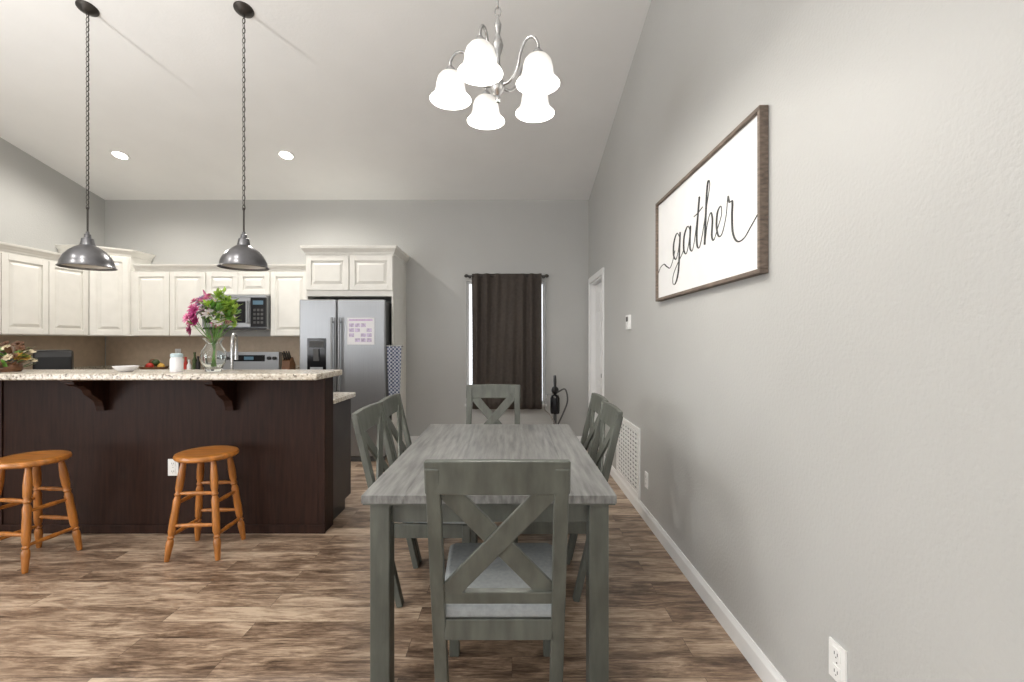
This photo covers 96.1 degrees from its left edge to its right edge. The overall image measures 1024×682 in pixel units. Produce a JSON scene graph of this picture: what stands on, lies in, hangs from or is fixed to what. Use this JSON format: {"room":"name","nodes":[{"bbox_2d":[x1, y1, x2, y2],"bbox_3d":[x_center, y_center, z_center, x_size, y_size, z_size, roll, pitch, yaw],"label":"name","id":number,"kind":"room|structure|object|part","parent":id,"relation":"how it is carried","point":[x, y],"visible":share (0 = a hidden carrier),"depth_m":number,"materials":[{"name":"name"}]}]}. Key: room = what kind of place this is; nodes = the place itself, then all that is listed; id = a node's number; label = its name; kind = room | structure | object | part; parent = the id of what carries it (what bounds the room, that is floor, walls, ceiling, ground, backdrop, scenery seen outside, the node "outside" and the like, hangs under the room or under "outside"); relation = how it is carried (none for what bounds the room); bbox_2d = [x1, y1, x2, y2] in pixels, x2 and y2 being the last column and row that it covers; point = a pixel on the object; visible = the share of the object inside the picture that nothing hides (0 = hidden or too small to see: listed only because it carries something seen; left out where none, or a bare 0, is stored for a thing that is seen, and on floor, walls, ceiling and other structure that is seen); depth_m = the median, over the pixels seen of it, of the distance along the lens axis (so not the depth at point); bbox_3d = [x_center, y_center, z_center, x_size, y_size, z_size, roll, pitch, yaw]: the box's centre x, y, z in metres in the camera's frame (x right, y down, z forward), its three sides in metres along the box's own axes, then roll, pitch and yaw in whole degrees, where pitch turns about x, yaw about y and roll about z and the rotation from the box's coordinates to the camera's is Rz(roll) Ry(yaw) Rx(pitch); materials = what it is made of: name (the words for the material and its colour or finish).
{"room":"dining room","nodes":[
{"label":"dining room","id":0,"kind":"room"},
{"bbox_2d":[0,137,104,366],"bbox_3d":[-5.380,-0.956,0.320,0.140,4.591,11.640,0,0,0],"label":"wall","id":1,"kind":"structure","parent":0,"point":[42,208],"depth_m":5.18,"materials":[{"name":"paint"}]},
{"bbox_2d":[0,241,87,335],"bbox_3d":[-5.120,-0.510,4.444,0.378,0.900,1.887,0,0,0],"label":"upper cabinet","id":2,"kind":"object","parent":1,"relation":"attached to","point":[39,297],"visible":0.87,"depth_m":4.84,"materials":[{"name":"white wood"}]},
{"bbox_2d":[0,0,650,199],"bbox_3d":[-2.155,-2.604,0.250,6.610,1.595,11.800,0,0,0],"label":"ceiling","id":3,"kind":"structure","parent":0,"point":[344,87],"depth_m":4.21,"materials":[{"name":"paint"}]},
{"bbox_2d":[55,0,117,270],"bbox_3d":[-3.100,-1.490,3.360,0.336,1.910,0.336,0,0,0],"label":"pendant light","id":4,"kind":"object","parent":3,"relation":"hanging from","point":[86,255],"visible":1,"depth_m":3.34,"materials":[{"name":"grey metal"}]},
{"bbox_3d":[-3.100,-0.878,3.360,0.020,0.200,0.020,0,0,0],"label":"stem","id":5,"kind":"part","parent":4,"relation":"part of","materials":[{"name":"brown metal"}]},
{"bbox_3d":[-3.100,-1.572,3.360,0.020,1.668,0.020,0,0,-45],"label":"chain","id":6,"kind":"part","parent":4,"relation":"part of","materials":[{"name":"brown metal"}]},
{"bbox_2d":[109,150,130,160],"bbox_3d":[-4.320,-2.045,5.070,0.187,0.045,0.183,0,0,5],"label":"recessed light","id":7,"kind":"object","parent":3,"relation":"in","point":[120,155],"visible":1,"depth_m":5.07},
{"bbox_2d":[217,1,269,270],"bbox_3d":[-1.965,-1.489,3.370,0.336,1.908,0.336,0,0,0],"label":"pendant light","id":8,"kind":"object","parent":3,"relation":"hanging from","point":[242,256],"visible":1,"depth_m":3.35,"materials":[{"name":"grey metal"}]},
{"bbox_3d":[-1.965,-0.878,3.370,0.020,0.200,0.020,0,0,0],"label":"stem","id":9,"kind":"part","parent":8,"relation":"part of","materials":[{"name":"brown metal"}]},
{"bbox_3d":[-1.965,-1.571,3.370,0.020,1.666,0.020,0,0,-45],"label":"chain","id":10,"kind":"part","parent":8,"relation":"part of","materials":[{"name":"brown metal"}]},
{"bbox_2d":[277,150,294,160],"bbox_3d":[-2.490,-2.045,5.070,0.187,0.045,0.183,0,0,5],"label":"recessed light","id":11,"kind":"object","parent":3,"relation":"in","point":[286,155],"visible":1,"depth_m":5.07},
{"bbox_2d":[430,0,559,129],"bbox_3d":[-0.089,-1.920,2.196,0.605,1.570,0.626,0,0,0],"label":"chandelier","id":12,"kind":"object","parent":3,"relation":"hanging from","point":[481,66],"visible":1,"depth_m":2.14,"materials":[{"name":"white glass"}]},
{"bbox_3d":[-0.293,-1.216,2.196,0.196,0.127,0.196,0,0,0],"label":"lamp shade","id":13,"kind":"part","parent":12,"relation":"part of","materials":[{"name":"white glass"}]},
{"bbox_3d":[-0.293,-1.212,2.196,0.052,0.068,0.052,0,0,0],"label":"bulb","id":14,"kind":"part","parent":12,"relation":"part of","materials":[{"name":"white glass"}]},
{"bbox_3d":[-0.209,-1.298,2.196,0.224,0.179,0.056,0,0,0],"label":"arm","id":15,"kind":"part","parent":12,"relation":"part of","materials":[{"name":"silver metal"}]},
{"bbox_3d":[-0.137,-1.216,1.981,0.196,0.127,0.196,0,0,0],"label":"lamp shade","id":16,"kind":"part","parent":12,"relation":"part of","materials":[{"name":"white glass"}]},
{"bbox_3d":[-0.137,-1.212,1.981,0.052,0.068,0.052,0,0,0],"label":"bulb","id":17,"kind":"part","parent":12,"relation":"part of","materials":[{"name":"white glass"}]},
{"bbox_3d":[-0.137,-1.212,2.411,0.052,0.068,0.052,0,0,0],"label":"bulb","id":18,"kind":"part","parent":12,"relation":"part of","materials":[{"name":"white glass"}]},
{"bbox_3d":[-0.137,-1.216,2.411,0.196,0.127,0.196,0,0,0],"label":"lamp shade","id":19,"kind":"part","parent":12,"relation":"part of","materials":[{"name":"white glass"}]},
{"bbox_3d":[-0.102,-1.298,2.058,0.056,0.179,0.224,0,0,24],"label":"arm","id":20,"kind":"part","parent":12,"relation":"part of","materials":[{"name":"silver metal"}]},
{"bbox_3d":[-0.120,-1.298,2.329,0.056,0.179,0.224,0,0,-12],"label":"arm","id":21,"kind":"part","parent":12,"relation":"part of","materials":[{"name":"silver metal"}]},
{"bbox_3d":[-0.067,-2.106,2.196,0.026,1.125,0.026,0,0,45],"label":"chain","id":22,"kind":"part","parent":12,"relation":"part of","materials":[{"name":"silver metal"}]},
{"bbox_3d":[0.054,-1.298,2.272,0.224,0.179,0.056,0,0,-42],"label":"arm","id":23,"kind":"part","parent":12,"relation":"part of","materials":[{"name":"silver metal"}]},
{"bbox_3d":[0.054,-1.298,2.120,0.224,0.179,0.056,0,0,42],"label":"arm","id":24,"kind":"part","parent":12,"relation":"part of","materials":[{"name":"silver metal"}]},
{"bbox_3d":[0.116,-1.212,2.329,0.052,0.068,0.052,0,0,0],"label":"bulb","id":25,"kind":"part","parent":12,"relation":"part of","materials":[{"name":"white glass"}]},
{"bbox_3d":[0.116,-1.216,2.329,0.196,0.127,0.196,0,0,0],"label":"lamp shade","id":26,"kind":"part","parent":12,"relation":"part of","materials":[{"name":"white glass"}]},
{"bbox_3d":[0.116,-1.212,2.063,0.052,0.068,0.052,0,0,0],"label":"bulb","id":27,"kind":"part","parent":12,"relation":"part of","materials":[{"name":"white glass"}]},
{"bbox_3d":[0.116,-1.216,2.063,0.196,0.127,0.196,0,0,0],"label":"lamp shade","id":28,"kind":"part","parent":12,"relation":"part of","materials":[{"name":"white glass"}]},
{"bbox_2d":[105,200,588,435],"bbox_3d":[-2.155,-0.250,6.070,6.310,3.180,0.140,0,0,0],"label":"wall","id":29,"kind":"structure","parent":0,"point":[445,241],"depth_m":6.00,"materials":[{"name":"paint"}]},
{"bbox_2d":[55,245,154,335],"bbox_3d":[-4.981,-0.590,5.671,0.656,1.060,0.656,0,0,0],"label":"upper cabinet","id":30,"kind":"object","parent":29,"relation":"attached to","point":[109,292],"visible":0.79,"depth_m":5.54,"materials":[{"name":"white wood"}]},
{"bbox_2d":[131,264,305,335],"bbox_3d":[-3.550,-0.500,5.810,2.300,0.880,0.378,0,0,0],"label":"upper cabinet","id":31,"kind":"object","parent":29,"relation":"attached to","point":[161,294],"visible":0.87,"depth_m":5.65,"materials":[{"name":"white wood"}]},
{"bbox_2d":[202,295,270,329],"bbox_3d":[-3.368,-0.347,5.760,0.770,0.415,0.471,0,0,0],"label":"microwave","id":32,"kind":"object","parent":31,"relation":"attached to","point":[255,314],"visible":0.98,"depth_m":5.57,"materials":[{"name":"silver metal"}]},
{"bbox_2d":[410,436,587,442],"bbox_3d":[-0.188,1.290,5.993,2.345,0.100,0.014,0,0,0],"label":"baseboard","id":33,"kind":"structure","parent":29,"relation":"attached to","point":[413,438],"depth_m":5.99,"materials":[{"name":"white wood"}]},
{"bbox_2d":[467,282,544,402],"bbox_3d":[-0.080,0.020,6.080,1.030,1.600,0.060,0,0,0],"label":"window","id":34,"kind":"structure","parent":29,"relation":"in","point":[468,283],"depth_m":6.05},
{"bbox_2d":[464,273,548,408],"bbox_3d":[-0.070,0.004,5.928,1.087,1.735,0.143,0,0,0],"label":"window curtain","id":35,"kind":"object","parent":29,"relation":"hanging from","point":[506,308],"visible":0.93,"depth_m":5.89,"materials":[{"name":"brown fabric"}]},
{"bbox_3d":[-0.070,-0.835,5.939,1.087,0.044,0.122,0,0,0],"label":"curtain rod","id":36,"kind":"part","parent":35,"relation":"part of","materials":[{"name":"brown metal"}]},
{"bbox_2d":[0,444,762,681],"bbox_3d":[-2.155,1.400,0.250,6.610,0.120,11.800,0,0,0],"label":"floor","id":37,"kind":"structure","parent":0,"point":[273,607],"depth_m":2.25,"materials":[{"name":"wood"}]},
{"bbox_2d":[0,450,82,573],"bbox_3d":[-2.940,1.022,2.820,0.356,0.636,0.356,0,0,7],"label":"bar stool","id":38,"kind":"object","parent":37,"relation":"on","point":[32,462],"visible":1,"depth_m":2.81,"materials":[{"name":"brown wood"}]},
{"bbox_3d":[-3.072,1.040,2.716,0.115,0.600,0.044,0,0,-38],"label":"leg","id":39,"kind":"part","parent":38,"relation":"part of","materials":[{"name":"brown wood"}]},
{"bbox_3d":[-2.836,1.040,2.688,0.044,0.600,0.115,0,0,-38],"label":"leg","id":40,"kind":"part","parent":38,"relation":"part of","materials":[{"name":"brown wood"}]},
{"bbox_3d":[-2.940,0.725,2.820,0.356,0.041,0.356,0,0,7],"label":"seat","id":41,"kind":"part","parent":38,"relation":"part of","materials":[{"name":"brown wood"}]},
{"bbox_3d":[-3.044,1.040,2.952,0.044,0.600,0.115,0,0,-38],"label":"leg","id":42,"kind":"part","parent":38,"relation":"part of","materials":[{"name":"brown wood"}]},
{"bbox_3d":[-2.808,1.040,2.924,0.115,0.600,0.044,0,0,-38],"label":"leg","id":43,"kind":"part","parent":38,"relation":"part of","materials":[{"name":"brown wood"}]},
{"bbox_2d":[0,369,355,533],"bbox_3d":[-2.705,0.774,3.360,2.930,1.132,0.880,0,0,0],"label":"kitchen island","id":44,"kind":"object","parent":37,"relation":"on","point":[289,428],"visible":0.91,"depth_m":3.21,"materials":[{"name":"brown wood"}]},
{"bbox_2d":[0,341,36,371],"bbox_3d":[-3.406,0.103,3.132,0.286,0.208,0.242,0,0,0],"label":"flower arrangement","id":45,"kind":"object","parent":44,"relation":"on","point":[19,356],"visible":1,"depth_m":3.11,"materials":[{"name":"brown plant"}]},
{"bbox_3d":[-3.410,0.177,3.130,0.120,0.060,0.120,0,0,0],"label":"pot","id":46,"kind":"part","parent":45,"relation":"part of","materials":[{"name":"brown wood"}]},
{"bbox_2d":[112,365,138,371],"bbox_3d":[-2.620,0.189,3.120,0.144,0.038,0.144,0,0,0],"label":"serving bowl","id":47,"kind":"object","parent":44,"relation":"on","point":[129,368],"visible":1,"depth_m":3.08,"materials":[{"name":"white ceramic"}]},
{"bbox_2d":[168,459,178,475],"bbox_3d":[-2.360,0.880,3.204,0.072,0.116,0.010,0,0,0],"label":"wall outlet","id":48,"kind":"object","parent":44,"relation":"attached to","point":[173,466],"visible":0.98,"depth_m":3.20,"materials":[{"name":"white plastic"}]},
{"bbox_2d":[170,353,183,371],"bbox_3d":[-2.260,0.145,3.100,0.076,0.124,0.076,0,0,0],"label":"candle jar","id":49,"kind":"object","parent":44,"relation":"on","point":[176,360],"visible":0.98,"depth_m":3.07,"materials":[{"name":"white ceramic"}]},
{"bbox_3d":[-2.260,0.096,3.100,0.072,0.024,0.072,0,0,0],"label":"lid","id":50,"kind":"part","parent":49,"relation":"part of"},
{"bbox_2d":[182,286,241,371],"bbox_3d":[-2.027,-0.084,3.135,0.346,0.583,0.347,0,0,-27],"label":"flower vase","id":51,"kind":"object","parent":44,"relation":"on","point":[213,356],"visible":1,"depth_m":3.09,"materials":[{"name":"clear glass"}]},
{"bbox_2d":[333,392,355,403],"bbox_3d":[-2.730,0.441,3.580,2.880,0.038,0.440,0,0,0],"label":"countertop","id":52,"kind":"structure","parent":44,"relation":"on","point":[338,397],"depth_m":3.59,"materials":[{"name":"stone"}]},
{"bbox_2d":[230,333,237,368],"bbox_3d":[-2.155,0.179,3.561,0.103,0.486,0.252,0,0,-41],"label":"kitchen faucet","id":53,"kind":"object","parent":52,"relation":"on","point":[233,355],"visible":0.7,"depth_m":3.51,"materials":[{"name":"silver metal"}]},
{"bbox_2d":[74,366,299,368],"bbox_3d":[-3.854,0.830,4.764,2.909,1.020,2.469,0,0,0],"label":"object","id":54,"kind":"object","parent":37,"relation":"on","point":[89,367],"visible":0.02,"depth_m":5.94,"materials":[{"name":"beige stone"}]},
{"bbox_2d":[30,350,73,368],"bbox_3d":[-4.941,0.258,4.940,0.330,0.324,0.220,0,0,-40],"label":"toaster","id":55,"kind":"object","parent":54,"relation":"on","point":[46,359],"visible":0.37,"depth_m":4.88,"materials":[{"name":"black plastic"}]},
{"bbox_2d":[0,335,299,368],"bbox_3d":[-3.855,0.130,4.765,2.910,0.377,2.470,0,0,0],"label":"backsplash","id":56,"kind":"structure","parent":54,"relation":"on","point":[87,350],"depth_m":5.99,"materials":[{"name":"beige tile"}]},
{"bbox_2d":[139,359,168,368],"bbox_3d":[-4.450,0.321,5.720,0.300,0.197,0.300,0,0,0],"label":"fruit bowl","id":57,"kind":"object","parent":54,"relation":"on","point":[153,363],"visible":0.74,"depth_m":5.69,"materials":[{"name":"multicoloured food"}]},
{"bbox_2d":[184,352,199,368],"bbox_3d":[-4.050,0.280,5.740,0.340,0.280,0.140,0,0,0],"label":"bottles","id":58,"kind":"object","parent":54,"relation":"on","point":[195,362],"visible":0.44,"depth_m":5.73,"materials":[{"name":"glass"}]},
{"bbox_2d":[281,351,295,368],"bbox_3d":[-2.800,0.272,5.758,0.100,0.295,0.184,0,0,0],"label":"knife block","id":59,"kind":"object","parent":54,"relation":"on","point":[288,362],"visible":0.78,"depth_m":5.71,"materials":[{"name":"brown wood"}]},
{"bbox_2d":[164,445,245,561],"bbox_3d":[-1.955,1.022,2.950,0.356,0.636,0.356,0,0,-3],"label":"bar stool","id":60,"kind":"object","parent":37,"relation":"on","point":[199,455],"visible":1,"depth_m":2.85,"materials":[{"name":"brown wood"}]},
{"bbox_3d":[-2.066,1.040,2.824,0.044,0.600,0.115,0,0,42],"label":"leg","id":61,"kind":"part","parent":60,"relation":"part of","materials":[{"name":"brown wood"}]},
{"bbox_3d":[-2.081,1.040,3.061,0.115,0.600,0.044,0,0,42],"label":"leg","id":62,"kind":"part","parent":60,"relation":"part of","materials":[{"name":"brown wood"}]},
{"bbox_3d":[-1.955,0.725,2.950,0.356,0.041,0.356,0,0,-3],"label":"seat","id":63,"kind":"part","parent":60,"relation":"part of","materials":[{"name":"brown wood"}]},
{"bbox_3d":[-1.829,1.040,2.839,0.115,0.600,0.044,0,0,42],"label":"leg","id":64,"kind":"part","parent":60,"relation":"part of","materials":[{"name":"brown wood"}]},
{"bbox_3d":[-1.844,1.040,3.076,0.044,0.600,0.115,0,0,42],"label":"leg","id":65,"kind":"part","parent":60,"relation":"part of","materials":[{"name":"brown wood"}]},
{"bbox_2d":[222,352,281,368],"bbox_3d":[-3.365,0.730,5.619,0.760,1.180,0.702,0,0,0],"label":"range","id":66,"kind":"object","parent":37,"relation":"on","point":[246,360],"visible":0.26,"depth_m":5.89,"materials":[{"name":"silver metal"}]},
{"bbox_2d":[300,300,391,460],"bbox_3d":[-1.885,0.440,5.471,0.950,1.800,0.858,0,0,0],"label":"refrigerator","id":67,"kind":"object","parent":37,"relation":"on","point":[352,337],"depth_m":5.10,"materials":[{"name":"silver metal"}]},
{"bbox_2d":[386,345,402,395],"bbox_3d":[-1.310,0.328,5.132,0.195,0.565,0.037,0,0,0],"label":"kitchen towel","id":68,"kind":"object","parent":67,"relation":"attached to","point":[393,351],"visible":0.91,"depth_m":5.13,"materials":[{"name":"fabric"}]},
{"bbox_2d":[300,246,409,452],"bbox_3d":[-1.887,0.120,5.650,1.114,2.440,0.699,0,0,0],"label":"cabinet","id":69,"kind":"object","parent":37,"relation":"on","point":[332,272],"visible":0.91,"depth_m":5.34,"materials":[{"name":"white wood"}]},
{"bbox_2d":[352,402,476,607],"bbox_3d":[-0.503,0.852,2.530,0.627,0.982,0.450,0,0,0],"label":"dining chair","id":70,"kind":"object","parent":37,"relation":"on","point":[368,416],"visible":0.47,"depth_m":2.33,"materials":[{"name":"grey wood"}]},
{"bbox_3d":[-0.788,0.417,2.530,0.058,0.112,0.448,0,0,0],"label":"rail","id":71,"kind":"part","parent":70,"relation":"part of","materials":[{"name":"grey wood"}]},
{"bbox_3d":[-0.432,0.900,2.530,0.485,0.050,0.450,0,0,0],"label":"seat","id":72,"kind":"part","parent":70,"relation":"part of","materials":[{"name":"grey fabric"}]},
{"bbox_3d":[-0.230,1.133,2.330,0.042,0.414,0.042,0,0,0],"label":"leg","id":73,"kind":"part","parent":70,"relation":"part of","materials":[{"name":"grey wood"}]},
{"bbox_3d":[-0.230,1.133,2.730,0.042,0.414,0.042,0,0,0],"label":"leg","id":74,"kind":"part","parent":70,"relation":"part of","materials":[{"name":"grey wood"}]},
{"bbox_2d":[379,393,477,562],"bbox_3d":[-0.503,0.852,2.985,0.627,0.982,0.450,0,0,0],"label":"dining chair","id":75,"kind":"object","parent":37,"relation":"on","point":[391,404],"visible":0.3,"depth_m":2.97,"materials":[{"name":"grey wood"}]},
{"bbox_3d":[-0.788,0.417,2.985,0.058,0.112,0.448,0,0,0],"label":"rail","id":76,"kind":"part","parent":75,"relation":"part of","materials":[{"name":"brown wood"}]},
{"bbox_2d":[361,424,616,681],"bbox_3d":[-0.086,0.958,2.445,0.950,0.765,1.470,0,0,0],"label":"dining table","id":77,"kind":"object","parent":37,"relation":"on","point":[398,495],"visible":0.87,"depth_m":1.76,"materials":[{"name":"grey wood"}]},
{"bbox_3d":[-0.499,0.976,1.772,0.075,0.728,0.075,0,0,0],"label":"leg","id":78,"kind":"part","parent":77,"relation":"part of","materials":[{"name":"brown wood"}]},
{"bbox_3d":[0.328,0.976,1.772,0.075,0.728,0.075,0,0,0],"label":"leg","id":79,"kind":"part","parent":77,"relation":"part of","materials":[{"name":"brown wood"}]},
{"bbox_2d":[466,384,519,423],"bbox_3d":[-0.155,0.852,3.533,0.450,0.982,0.627,0,0,0],"label":"dining chair","id":80,"kind":"object","parent":37,"relation":"on","point":[474,393],"visible":0.29,"depth_m":3.79,"materials":[{"name":"grey wood"}]},
{"bbox_3d":[-0.155,0.417,3.818,0.448,0.112,0.058,0,0,0],"label":"rail","id":81,"kind":"part","parent":80,"relation":"part of","materials":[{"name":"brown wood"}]},
{"bbox_2d":[424,459,570,681],"bbox_3d":[-0.045,0.852,1.697,0.450,0.982,0.627,0,0,0],"label":"dining chair","id":82,"kind":"object","parent":37,"relation":"on","point":[496,588],"visible":1,"depth_m":1.49,"materials":[{"name":"grey wood"}]},
{"bbox_3d":[-0.245,1.133,1.970,0.042,0.414,0.042,0,0,0],"label":"leg","id":83,"kind":"part","parent":82,"relation":"part of","materials":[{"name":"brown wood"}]},
{"bbox_3d":[-0.045,0.417,1.412,0.448,0.112,0.058,0,0,0],"label":"rail","id":84,"kind":"part","parent":82,"relation":"part of","materials":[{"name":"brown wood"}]},
{"bbox_3d":[-0.045,0.900,1.768,0.450,0.050,0.485,0,0,0],"label":"seat","id":85,"kind":"part","parent":82,"relation":"part of","materials":[{"name":"grey fabric"}]},
{"bbox_3d":[0.155,1.133,1.970,0.042,0.414,0.042,0,0,0],"label":"leg","id":86,"kind":"part","parent":82,"relation":"part of","materials":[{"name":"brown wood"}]},
{"bbox_2d":[544,375,567,423],"bbox_3d":[0.550,0.883,5.723,0.301,0.915,0.246,0,0,0],"label":"vacuum cleaner","id":87,"kind":"object","parent":37,"relation":"on","point":[554,400],"visible":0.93,"depth_m":5.73,"materials":[{"name":"black plastic"}]},
{"bbox_3d":[0.542,0.854,5.778,0.120,0.857,0.125,0,0,-42],"label":"handle and motor","id":88,"kind":"part","parent":87,"relation":"part of","materials":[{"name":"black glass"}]},
{"bbox_2d":[515,393,608,559],"bbox_3d":[0.288,0.852,3.030,0.627,0.982,0.450,0,0,0],"label":"dining chair","id":89,"kind":"object","parent":37,"relation":"on","point":[595,401],"visible":0.22,"depth_m":3.09,"materials":[{"name":"grey wood"}]},
{"bbox_3d":[0.573,0.417,3.030,0.058,0.112,0.448,0,0,0],"label":"rail","id":90,"kind":"part","parent":89,"relation":"part of","materials":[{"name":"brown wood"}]},
{"bbox_2d":[513,401,622,601],"bbox_3d":[0.268,0.852,2.580,0.627,0.982,0.450,0,0,0],"label":"dining chair","id":91,"kind":"object","parent":37,"relation":"on","point":[610,414],"visible":0.34,"depth_m":2.38,"materials":[{"name":"grey wood"}]},
{"bbox_3d":[0.553,0.417,2.580,0.058,0.112,0.448,0,0,0],"label":"rail","id":92,"kind":"part","parent":91,"relation":"part of","materials":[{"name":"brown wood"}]},
{"bbox_2d":[589,0,1023,681],"bbox_3d":[1.070,-0.956,0.320,0.140,4.591,11.640,0,0,0],"label":"wall","id":93,"kind":"structure","parent":0,"point":[832,436],"depth_m":1.38,"materials":[{"name":"paint"}]},
{"bbox_2d":[588,267,603,434],"bbox_3d":[1.070,0.305,5.455,0.140,2.070,0.810,0,0,0],"label":"door frame","id":94,"kind":"structure","parent":93,"relation":"attached to","point":[597,281],"depth_m":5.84,"materials":[{"name":"white wood"}]},
{"bbox_2d":[596,282,601,448],"bbox_3d":[1.076,0.312,5.455,0.048,2.035,0.760,0,0,0],"label":"door","id":95,"kind":"structure","parent":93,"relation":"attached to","point":[598,286],"depth_m":5.59,"materials":[{"name":"white wood"}]},
{"bbox_2d":[616,417,639,499],"bbox_3d":[0.994,0.960,3.970,0.012,0.550,0.780,0,0,0],"label":"air vent","id":96,"kind":"object","parent":93,"relation":"in","point":[628,443],"visible":0.78,"depth_m":3.87,"materials":[{"name":"white metal"}]},
{"bbox_2d":[626,315,630,328],"bbox_3d":[0.986,-0.160,3.900,0.028,0.120,0.090,0,0,0],"label":"thermostat","id":97,"kind":"object","parent":93,"relation":"attached to","point":[628,317],"visible":1,"depth_m":3.85,"materials":[{"name":"white plastic"}]},
{"bbox_2d":[645,471,647,488],"bbox_3d":[0.995,1.030,3.410,0.010,0.116,0.072,0,0,0],"label":"wall outlet","id":98,"kind":"object","parent":93,"relation":"attached to","point":[646,473],"visible":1,"depth_m":3.39,"materials":[{"name":"white plastic"}]},
{"bbox_2d":[603,456,786,681],"bbox_3d":[0.993,1.290,-0.263,0.014,0.100,10.475,0,0,0],"label":"baseboard","id":99,"kind":"structure","parent":93,"relation":"attached to","point":[750,650],"depth_m":2.29,"materials":[{"name":"white wood"}]},
{"bbox_2d":[655,105,767,301],"bbox_3d":[0.981,-0.593,2.440,0.036,0.655,1.300,0,0,0],"label":"wall sign","id":100,"kind":"object","parent":93,"relation":"attached to","point":[711,228],"visible":1,"depth_m":2.17,"materials":[{"name":"white"}]},
{"bbox_2d":[829,637,846,681],"bbox_3d":[0.995,0.985,1.407,0.010,0.116,0.072,0,0,0],"label":"wall outlet","id":101,"kind":"object","parent":93,"relation":"attached to","point":[837,654],"visible":1,"depth_m":1.40,"materials":[{"name":"white plastic"}]}
]}

